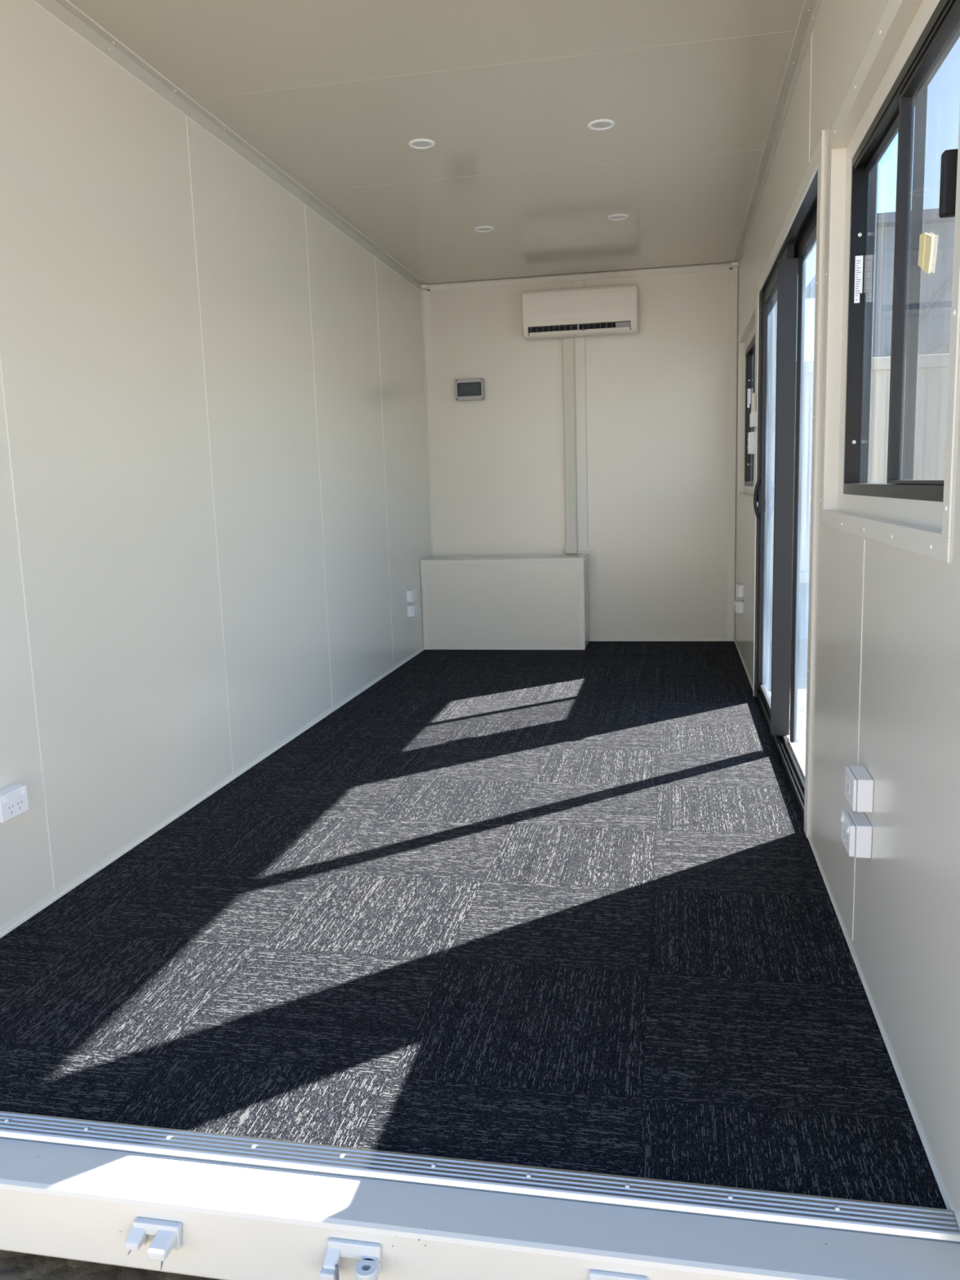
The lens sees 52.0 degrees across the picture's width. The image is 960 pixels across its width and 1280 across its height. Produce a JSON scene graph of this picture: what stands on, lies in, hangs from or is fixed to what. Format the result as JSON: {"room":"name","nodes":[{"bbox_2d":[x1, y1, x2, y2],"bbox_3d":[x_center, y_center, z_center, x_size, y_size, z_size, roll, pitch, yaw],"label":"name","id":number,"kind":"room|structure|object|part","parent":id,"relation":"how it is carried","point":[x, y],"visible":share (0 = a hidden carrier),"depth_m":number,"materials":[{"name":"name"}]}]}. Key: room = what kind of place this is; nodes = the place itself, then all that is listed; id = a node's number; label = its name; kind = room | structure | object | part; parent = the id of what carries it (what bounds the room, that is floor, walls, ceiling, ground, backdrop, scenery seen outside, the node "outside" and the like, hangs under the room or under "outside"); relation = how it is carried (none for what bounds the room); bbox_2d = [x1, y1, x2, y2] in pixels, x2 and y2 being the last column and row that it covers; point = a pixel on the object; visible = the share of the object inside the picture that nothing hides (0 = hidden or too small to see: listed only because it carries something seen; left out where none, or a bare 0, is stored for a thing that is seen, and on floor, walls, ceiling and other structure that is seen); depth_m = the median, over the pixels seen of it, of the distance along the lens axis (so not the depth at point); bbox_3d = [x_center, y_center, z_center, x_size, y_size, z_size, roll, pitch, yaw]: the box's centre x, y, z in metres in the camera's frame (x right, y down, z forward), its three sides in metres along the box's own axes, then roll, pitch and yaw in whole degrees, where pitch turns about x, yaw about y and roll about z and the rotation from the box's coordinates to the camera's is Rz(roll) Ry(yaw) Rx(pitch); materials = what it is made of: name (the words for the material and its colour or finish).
{"room":"portable cabin interior","nodes":[
{"label":"portable cabin interior","id":0,"kind":"room"},
{"bbox_2d":[0,0,432,928],"bbox_3d":[-0.977,-0.855,4.560,0.080,2.740,6.012,0,9,11],"label":"wall","id":1,"kind":"structure","parent":0,"point":[101,352],"depth_m":3.53,"materials":[{"name":"white paint"}]},
{"bbox_2d":[0,783,28,822],"bbox_3d":[-1.281,0.444,2.670,0.052,0.075,0.115,0,9,11],"label":"power outlet","id":2,"kind":"object","parent":1,"relation":"attached to","point":[14,802],"visible":1,"depth_m":2.67,"materials":[{"name":"white plastic"}]},
{"bbox_2d":[3,796,8,803],"bbox_3d":[-1.266,0.427,2.626,0.005,0.016,0.012,0,9,11],"label":"rocker switch","id":3,"kind":"object","parent":2,"relation":"attached to","point":[5,798],"depth_m":2.62,"materials":[{"name":"white plastic"}]},
{"bbox_2d":[21,787,26,794],"bbox_3d":[-1.252,0.415,2.699,0.005,0.016,0.012,0,9,11],"label":"rocker switch","id":4,"kind":"object","parent":2,"relation":"attached to","point":[23,789],"depth_m":2.70,"materials":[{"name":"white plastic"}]},
{"bbox_2d":[0,354,55,891],"bbox_3d":[-1.298,-0.517,2.716,0.002,2.555,0.003,0,9,11],"label":"trim","id":5,"kind":"structure","parent":1,"relation":"attached to","point":[0,354],"depth_m":2.79,"materials":[{"name":"white"}]},
{"bbox_2d":[186,115,233,773],"bbox_3d":[-1.065,-0.709,3.898,0.002,2.555,0.003,0,9,11],"label":"trim","id":6,"kind":"structure","parent":1,"relation":"attached to","point":[186,116],"depth_m":3.88,"materials":[{"name":"white metal"}]},
{"bbox_2d":[0,646,424,937],"bbox_3d":[-0.923,0.483,4.599,0.011,0.022,5.378,0,9,11],"label":"baseboard","id":7,"kind":"structure","parent":1,"relation":"attached to","point":[33,910],"depth_m":3.53,"materials":[{"name":"white metal"}]},
{"bbox_2d":[31,0,425,291],"bbox_3d":[-0.966,-2.098,4.317,0.036,0.052,5.927,0,9,11],"label":"trim","id":8,"kind":"structure","parent":1,"relation":"attached to","point":[63,11],"depth_m":3.77,"materials":[{"name":"grey metal"}]},
{"bbox_2d":[304,204,333,706],"bbox_3d":[-0.831,-0.902,5.090,0.002,2.555,0.003,0,9,11],"label":"trim","id":9,"kind":"structure","parent":1,"relation":"attached to","point":[304,205],"depth_m":5.08,"materials":[{"name":"white plastic"}]},
{"bbox_2d":[375,266,393,657],"bbox_3d":[-0.605,-1.090,6.244,0.002,2.555,0.003,0,9,11],"label":"trim","id":10,"kind":"structure","parent":1,"relation":"attached to","point":[375,267],"depth_m":6.23,"materials":[{"name":"white"}]},
{"bbox_2d":[406,589,417,601],"bbox_3d":[-0.472,-0.307,6.806,0.044,0.075,0.115,0,9,11],"label":"outlet","id":11,"kind":"object","parent":1,"relation":"attached to","point":[411,593],"visible":1,"depth_m":6.75,"materials":[{"name":"white plastic"}]},
{"bbox_3d":[-0.456,-0.307,6.803,0.008,0.073,0.113,0,9,11],"label":"plate","id":12,"kind":"part","parent":11,"relation":"part of","materials":[{"name":"white plastic"}]},
{"bbox_2d":[407,604,417,617],"bbox_3d":[-0.465,-0.205,6.821,0.052,0.075,0.115,0,9,11],"label":"power outlet","id":13,"kind":"object","parent":1,"relation":"attached to","point":[412,609],"visible":1,"depth_m":6.77,"materials":[{"name":"white plastic"}]},
{"bbox_3d":[-0.450,-0.205,6.819,0.013,0.073,0.113,0,9,11],"label":"plate","id":14,"kind":"part","parent":13,"relation":"part of","materials":[{"name":"white plastic"}]},
{"bbox_2d":[421,284,428,289],"bbox_3d":[-0.402,-2.565,7.150,0.041,0.024,0.064,0,9,11],"label":"trim","id":15,"kind":"structure","parent":1,"relation":"attached to","point":[424,286],"depth_m":7.12,"materials":[{"name":"white plastic"}]},
{"bbox_2d":[67,0,804,284],"bbox_3d":[0.110,-2.162,4.093,2.234,0.081,5.932,0,9,11],"label":"ceiling","id":16,"kind":"structure","parent":0,"point":[335,94],"depth_m":3.86,"materials":[{"name":"white paint"}]},
{"bbox_2d":[408,138,435,149],"bbox_3d":[-0.249,-2.127,4.223,0.116,0.007,0.116,0,9,11],"label":"recessed light","id":17,"kind":"object","parent":16,"relation":"in","point":[419,144],"visible":1,"depth_m":4.22,"materials":[{"name":"white plastic"}]},
{"bbox_2d":[413,141,431,147],"bbox_3d":[-0.249,-2.128,4.223,0.082,0.001,0.082,0,9,11],"label":"diffuser","id":18,"kind":"object","parent":17,"relation":"attached to","point":[415,144],"depth_m":4.23,"materials":[{"name":"grey plastic"}]},
{"bbox_2d":[474,226,493,232],"bbox_3d":[0.025,-2.359,5.653,0.116,0.007,0.116,0,9,11],"label":"recessed light","id":19,"kind":"object","parent":16,"relation":"in","point":[482,228],"visible":1,"depth_m":5.65,"materials":[{"name":"white plastic"}]},
{"bbox_2d":[477,227,491,231],"bbox_3d":[0.024,-2.360,5.652,0.082,0.001,0.082,0,9,11],"label":"diffuser","id":20,"kind":"object","parent":19,"relation":"attached to","point":[478,228],"depth_m":5.66,"materials":[{"name":"grey plastic"}]},
{"bbox_2d":[586,119,615,130],"bbox_3d":[0.501,-2.125,4.062,0.116,0.007,0.116,0,9,11],"label":"recessed light","id":21,"kind":"object","parent":16,"relation":"in","point":[601,124],"visible":1,"depth_m":4.06,"materials":[{"name":"white plastic"}]},
{"bbox_2d":[591,122,610,128],"bbox_3d":[0.501,-2.126,4.062,0.082,0.001,0.082,0,9,11],"label":"diffuser","id":22,"kind":"object","parent":21,"relation":"attached to","point":[594,125],"depth_m":4.07,"materials":[{"name":"grey plastic"}]},
{"bbox_2d":[607,213,628,220],"bbox_3d":[0.769,-2.356,5.485,0.116,0.007,0.116,0,9,11],"label":"recessed light","id":23,"kind":"object","parent":16,"relation":"in","point":[617,216],"visible":1,"depth_m":5.48,"materials":[{"name":"white plastic"}]},
{"bbox_2d":[611,215,625,219],"bbox_3d":[0.769,-2.357,5.485,0.082,0.001,0.082,0,9,11],"label":"diffuser","id":24,"kind":"object","parent":23,"relation":"attached to","point":[613,217],"depth_m":5.49,"materials":[{"name":"grey plastic"}]},
{"bbox_2d":[0,640,946,1208],"bbox_3d":[0.207,0.477,4.582,2.234,0.030,5.777,0,9,11],"label":"floor","id":25,"kind":"structure","parent":0,"point":[565,909],"depth_m":2.50,"materials":[{"name":"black carpet"}]},
{"bbox_2d":[420,553,589,649],"bbox_3d":[0.193,-0.284,7.236,1.180,0.654,0.399,0,9,11],"label":"box","id":26,"kind":"object","parent":25,"relation":"on","point":[540,602],"visible":1,"depth_m":7.05,"materials":[{"name":"white metal"}]},
{"bbox_2d":[0,1137,959,1279],"bbox_3d":[-0.349,1.007,1.705,2.414,0.138,0.138,0,9,11],"label":"sill","id":27,"kind":"structure","parent":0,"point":[238,1222],"depth_m":1.62,"materials":[{"name":"paint"}]},
{"bbox_2d":[124,1217,182,1270],"bbox_3d":[-0.550,1.013,1.651,0.090,0.058,0.046,0,9,11],"label":"bracket","id":28,"kind":"object","parent":27,"relation":"attached to","point":[167,1233],"depth_m":1.65,"materials":[{"name":"white metal"}]},
{"bbox_3d":[-0.545,1.004,1.665,0.085,0.045,0.014,0,9,11],"label":"plate","id":29,"kind":"part","parent":28,"relation":"part of","materials":[{"name":"white paint"}]},
{"bbox_2d":[319,1237,382,1279],"bbox_3d":[-0.208,1.022,1.582,0.096,0.086,0.050,0,9,11],"label":"bracket","id":30,"kind":"object","parent":27,"relation":"attached to","point":[369,1254],"depth_m":1.59,"materials":[{"name":"white metal"}]},
{"bbox_2d":[0,1111,959,1244],"bbox_3d":[-0.348,0.918,1.760,2.232,0.019,0.056,0,9,11],"label":"threshold strip","id":31,"kind":"object","parent":27,"relation":"on","point":[930,1224],"visible":1,"depth_m":1.68,"materials":[{"name":"silver metal"}]},
{"bbox_2d":[588,1269,648,1279],"bbox_3d":[0.209,1.022,1.500,0.096,0.086,0.050,0,9,11],"label":"bracket","id":32,"kind":"object","parent":27,"relation":"attached to","point":[593,1274],"depth_m":1.51,"materials":[{"name":"white metal"}]},
{"bbox_2d":[430,266,737,639],"bbox_3d":[0.723,-1.322,7.211,2.234,2.740,0.080,0,9,11],"label":"wall","id":33,"kind":"structure","parent":0,"point":[657,396],"depth_m":7.15,"materials":[{"name":"white paint"}]},
{"bbox_2d":[421,288,439,555],"bbox_3d":[-0.366,-1.598,7.313,0.056,1.940,0.050,0,9,11],"label":"trim","id":34,"kind":"structure","parent":33,"relation":"attached to","point":[425,294],"depth_m":7.32,"materials":[{"name":"white metal"}]},
{"bbox_2d":[455,377,484,400],"bbox_3d":[-0.071,-1.832,7.202,0.206,0.154,0.077,0,9,11],"label":"electrical panel","id":35,"kind":"object","parent":33,"relation":"attached to","point":[466,389],"visible":1,"depth_m":7.17,"materials":[{"name":"grey plastic"}]},
{"bbox_3d":[-0.077,-1.828,7.176,0.174,0.092,0.017,0,9,11],"label":"lid","id":36,"kind":"part","parent":35,"relation":"part of","materials":[{"name":"grey plastic"}]},
{"bbox_2d":[440,547,596,636],"bbox_3d":[0.285,-0.351,7.411,1.176,0.668,0.005,0,9,11],"label":"trim","id":37,"kind":"structure","parent":33,"relation":"attached to","point":[593,605],"depth_m":7.33,"materials":[{"name":"white"}]},
{"bbox_2d":[562,337,579,553],"bbox_3d":[0.659,-1.396,7.139,0.101,1.536,0.059,0,9,11],"label":"cover","id":38,"kind":"object","parent":33,"relation":"attached to","point":[568,344],"visible":1,"depth_m":7.12,"materials":[{"name":"beige plastic"}]},
{"bbox_2d":[426,262,730,290],"bbox_3d":[0.674,-2.564,6.960,2.164,0.039,0.035,0,9,11],"label":"trim","id":39,"kind":"structure","parent":33,"relation":"attached to","point":[716,267],"depth_m":6.96,"materials":[{"name":"white metal"}]},
{"bbox_2d":[520,284,639,340],"bbox_3d":[0.704,-2.295,6.909,0.808,0.317,0.206,0,9,11],"label":"air conditioner","id":40,"kind":"object","parent":33,"relation":"attached to","point":[605,310],"visible":1,"depth_m":6.82,"materials":[{"name":"white plastic"}]},
{"bbox_2d":[529,323,631,336],"bbox_3d":[0.707,-2.192,6.941,0.712,0.056,0.004,0,9,11],"label":"vent","id":41,"kind":"object","parent":40,"relation":"attached to","point":[603,325],"depth_m":6.93,"materials":[{"name":"black"}]},
{"bbox_2d":[615,321,631,328],"bbox_3d":[0.992,-2.182,6.820,0.103,0.040,0.025,0,9,11],"label":"display","id":42,"kind":"object","parent":40,"relation":"attached to","point":[618,324],"depth_m":6.81,"materials":[{"name":"grey plastic"}]},
{"bbox_2d":[573,280,587,547],"bbox_3d":[0.731,-1.615,7.119,0.073,1.887,0.003,0,9,11],"label":"trim","id":43,"kind":"structure","parent":33,"relation":"attached to","point":[580,343],"depth_m":7.14,"materials":[{"name":"white plastic"}]},
{"bbox_2d":[585,360,588,547],"bbox_3d":[0.768,-1.615,7.113,0.002,1.887,0.001,0,9,11],"label":"trim","id":44,"kind":"structure","parent":33,"relation":"attached to","point":[585,360],"depth_m":7.13,"materials":[{"name":"grey plastic"}]},
{"bbox_2d":[589,640,733,641],"bbox_3d":[1.333,0.004,7.259,1.048,0.010,0.012,0,9,11],"label":"baseboard","id":45,"kind":"structure","parent":33,"relation":"attached to","point":[589,640],"depth_m":7.23,"materials":[{"name":"white metal"}]},
{"bbox_2d":[726,267,737,638],"bbox_3d":[1.779,-1.282,6.943,0.053,2.580,0.050,0,9,11],"label":"trim","id":46,"kind":"structure","parent":33,"relation":"attached to","point":[733,299],"depth_m":6.96,"materials":[{"name":"white metal"}]},
{"bbox_2d":[734,0,959,1231],"bbox_3d":[1.303,-0.855,4.112,0.100,2.740,6.012,0,9,11],"label":"wall","id":47,"kind":"structure","parent":0,"point":[905,944],"depth_m":2.09,"materials":[{"name":"white paint"}]},
{"bbox_2d":[730,262,737,267],"bbox_3d":[1.739,-2.566,6.729,0.050,0.024,0.064,0,9,11],"label":"trim","id":48,"kind":"structure","parent":47,"relation":"attached to","point":[733,264],"depth_m":6.70,"materials":[{"name":"white plastic"}]},
{"bbox_2d":[733,600,743,613],"bbox_3d":[1.654,-0.214,6.290,0.052,0.075,0.115,0,9,11],"label":"power outlet","id":49,"kind":"object","parent":47,"relation":"attached to","point":[739,604],"visible":1,"depth_m":6.24,"materials":[{"name":"white plastic"}]},
{"bbox_3d":[1.639,-0.214,6.293,0.013,0.073,0.113,0,9,11],"label":"plate","id":50,"kind":"part","parent":49,"relation":"part of","materials":[{"name":"white plastic"}]},
{"bbox_2d":[735,583,743,597],"bbox_3d":[1.655,-0.315,6.273,0.044,0.075,0.115,0,9,11],"label":"outlet","id":51,"kind":"object","parent":47,"relation":"attached to","point":[739,587],"visible":1,"depth_m":6.22,"materials":[{"name":"white plastic"}]},
{"bbox_3d":[1.639,-0.315,6.277,0.008,0.073,0.113,0,9,11],"label":"plate","id":52,"kind":"part","parent":51,"relation":"part of","materials":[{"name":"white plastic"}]},
{"bbox_2d":[737,294,757,504],"bbox_3d":[1.671,-1.399,5.999,0.107,1.100,1.490,0,9,11],"label":"window","id":53,"kind":"structure","parent":47,"relation":"in","point":[747,357],"depth_m":6.54,"materials":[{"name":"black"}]},
{"bbox_3d":[1.686,-1.384,5.985,0.062,0.888,1.167,0,9,11],"label":"frame","id":54,"kind":"part","parent":53,"relation":"part of","materials":[{"name":"black metal"}]},
{"bbox_3d":[1.623,-1.342,5.720,0.026,0.831,0.582,0,9,11],"label":"sash","id":55,"kind":"part","parent":53,"relation":"part of","materials":[{"name":"grey metal"}]},
{"bbox_2d":[747,431,756,453],"bbox_3d":[1.451,-1.050,5.247,0.046,0.115,0.075,0,9,11],"label":"light switch","id":56,"kind":"object","parent":47,"relation":"attached to","point":[752,437],"visible":0.89,"depth_m":5.21,"materials":[{"name":"white plastic"}]},
{"bbox_3d":[1.436,-1.050,5.250,0.010,0.113,0.073,0,9,11],"label":"plate","id":57,"kind":"part","parent":56,"relation":"part of","materials":[{"name":"white plastic"}]},
{"bbox_2d":[749,407,756,426],"bbox_3d":[1.452,-1.184,5.225,0.035,0.103,0.060,0,9,11],"label":"remote holder","id":58,"kind":"object","parent":47,"relation":"attached to","point":[753,416],"visible":0.83,"depth_m":5.20,"materials":[{"name":"white plastic"}]},
{"bbox_2d":[751,392,755,411],"bbox_3d":[1.450,-1.222,5.219,0.023,0.170,0.048,0,9,11],"label":"remote control","id":59,"kind":"object","parent":58,"relation":"in","point":[753,394],"visible":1,"depth_m":5.19,"materials":[{"name":"white plastic"}]},
{"bbox_2d":[733,0,822,270],"bbox_3d":[1.191,-2.096,3.894,0.036,0.055,5.927,0,9,11],"label":"trim","id":60,"kind":"structure","parent":47,"relation":"attached to","point":[810,9],"depth_m":3.91,"materials":[{"name":"grey metal"}]},
{"bbox_2d":[753,129,824,837],"bbox_3d":[1.313,-0.599,4.123,0.165,2.170,2.233,0,9,11],"label":"door","id":61,"kind":"structure","parent":47,"relation":"in","point":[777,505],"depth_m":4.12,"materials":[{"name":"black metal"}]},
{"bbox_3d":[1.449,-0.733,5.136,0.040,0.207,0.017,0,9,11],"label":"handle","id":62,"kind":"part","parent":61,"relation":"part of","materials":[{"name":"black metal"}]},
{"bbox_3d":[1.501,-0.732,5.098,0.016,0.060,0.040,0,9,11],"label":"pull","id":63,"kind":"part","parent":61,"relation":"part of","materials":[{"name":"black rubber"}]},
{"bbox_3d":[1.377,0.448,4.287,0.104,0.048,2.076,0,9,11],"label":"sill","id":64,"kind":"part","parent":61,"relation":"part of","materials":[{"name":"grey metal"}]},
{"bbox_3d":[1.276,-1.592,3.976,0.101,0.089,2.100,0,9,11],"label":"head frame","id":65,"kind":"part","parent":61,"relation":"part of","materials":[{"name":"grey metal"}]},
{"bbox_2d":[808,32,812,159],"bbox_3d":[1.070,-1.753,3.185,0.001,0.394,0.003,0,9,11],"label":"trim","id":66,"kind":"structure","parent":47,"relation":"attached to","point":[811,33],"depth_m":3.19,"materials":[{"name":"white"}]},
{"bbox_2d":[733,638,952,1210],"bbox_3d":[1.299,0.449,4.363,0.005,0.026,5.777,0,9,11],"label":"baseboard","id":67,"kind":"structure","parent":47,"relation":"attached to","point":[936,1174],"depth_m":2.03,"materials":[{"name":"white metal"}]},
{"bbox_2d":[840,809,871,857],"bbox_3d":[0.861,0.444,2.260,0.052,0.075,0.115,0,9,11],"label":"power outlet","id":68,"kind":"object","parent":47,"relation":"attached to","point":[856,828],"visible":0.97,"depth_m":2.21,"materials":[{"name":"white plastic"}]},
{"bbox_3d":[0.847,0.444,2.262,0.013,0.073,0.113,0,9,11],"label":"plate","id":69,"kind":"part","parent":68,"relation":"part of","materials":[{"name":"white plastic"}]},
{"bbox_2d":[852,539,864,940],"bbox_3d":[0.908,0.256,2.362,0.001,0.990,0.003,0,9,11],"label":"trim","id":70,"kind":"structure","parent":47,"relation":"attached to","point":[864,540],"depth_m":2.34,"materials":[{"name":"white"}]},
{"bbox_2d":[844,765,873,812],"bbox_3d":[0.862,0.338,2.242,0.044,0.075,0.115,0,9,11],"label":"outlet","id":71,"kind":"object","parent":47,"relation":"attached to","point":[859,784],"visible":1,"depth_m":2.19,"materials":[{"name":"white plastic"}]},
{"bbox_3d":[0.846,0.338,2.245,0.008,0.073,0.113,0,9,11],"label":"plate","id":72,"kind":"part","parent":71,"relation":"part of","materials":[{"name":"white plastic"}]},
{"bbox_2d":[819,0,959,563],"bbox_3d":[0.920,-0.779,2.178,0.107,1.100,1.426,0,9,11],"label":"window","id":73,"kind":"structure","parent":47,"relation":"in","point":[911,40],"depth_m":2.19,"materials":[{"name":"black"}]},
{"bbox_2d":[855,260,861,300],"bbox_3d":[1.024,-0.973,2.662,0.012,0.104,0.001,0,9,11],"label":"sticker","id":74,"kind":"object","parent":73,"relation":"attached to","point":[858,263],"depth_m":2.66,"materials":[{"name":"grey paper"}]},
{"bbox_3d":[0.872,-0.722,1.903,0.026,0.831,0.555,0,9,11],"label":"sash","id":75,"kind":"part","parent":73,"relation":"part of","materials":[{"name":"grey metal"}]},
{"label":"outside","id":76,"kind":"structure","parent":0,"visible":0},
{"bbox_2d":[789,639,808,734],"bbox_3d":[11.239,-1.137,14.650,140.000,0.178,150.000,0,9,11],"label":"ground","id":77,"kind":"structure","parent":76,"point":[802,643],"depth_m":6.72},
{"bbox_2d":[791,353,949,639],"bbox_3d":[3.954,-1.363,9.426,2.560,2.320,2.870,0,9,11],"label":"fence","id":78,"kind":"object","parent":77,"relation":"on","point":[932,372],"visible":0.14,"depth_m":8.04,"materials":[{"name":"white metal"}]},
{"bbox_3d":[3.973,-0.750,9.521,2.520,0.090,2.830,0,9,11],"label":"rail","id":79,"kind":"part","parent":78,"relation":"part of","materials":[{"name":"white metal"}]},
{"bbox_3d":[3.921,-2.459,9.254,2.560,0.100,2.870,0,9,11],"label":"roof rail","id":80,"kind":"part","parent":78,"relation":"part of","materials":[{"name":"white metal"}]},
{"bbox_2d":[805,208,955,357],"bbox_3d":[13.669,-6.325,24.682,9.700,6.820,8.800,0,9,11],"label":"shed","id":81,"kind":"object","parent":77,"relation":"on","point":[935,286],"visible":0.15,"depth_m":21.16,"materials":[{"name":"grey"}]},
{"bbox_2d":[905,329,950,355],"bbox_3d":[8.662,-2.483,13.076,5.390,3.120,2.450,0,9,11],"label":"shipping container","id":82,"kind":"object","parent":77,"relation":"on","point":[939,344],"visible":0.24,"depth_m":12.50,"materials":[{"name":"white metal"}]},
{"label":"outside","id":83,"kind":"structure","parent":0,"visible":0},
{"bbox_2d":[0,1249,222,1279],"bbox_3d":[-0.826,1.314,0.661,4.720,0.036,3.920,0,9,11],"label":"earth","id":84,"kind":"structure","parent":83,"point":[14,1265],"depth_m":1.77,"materials":[{"name":"soil"}]}
]}

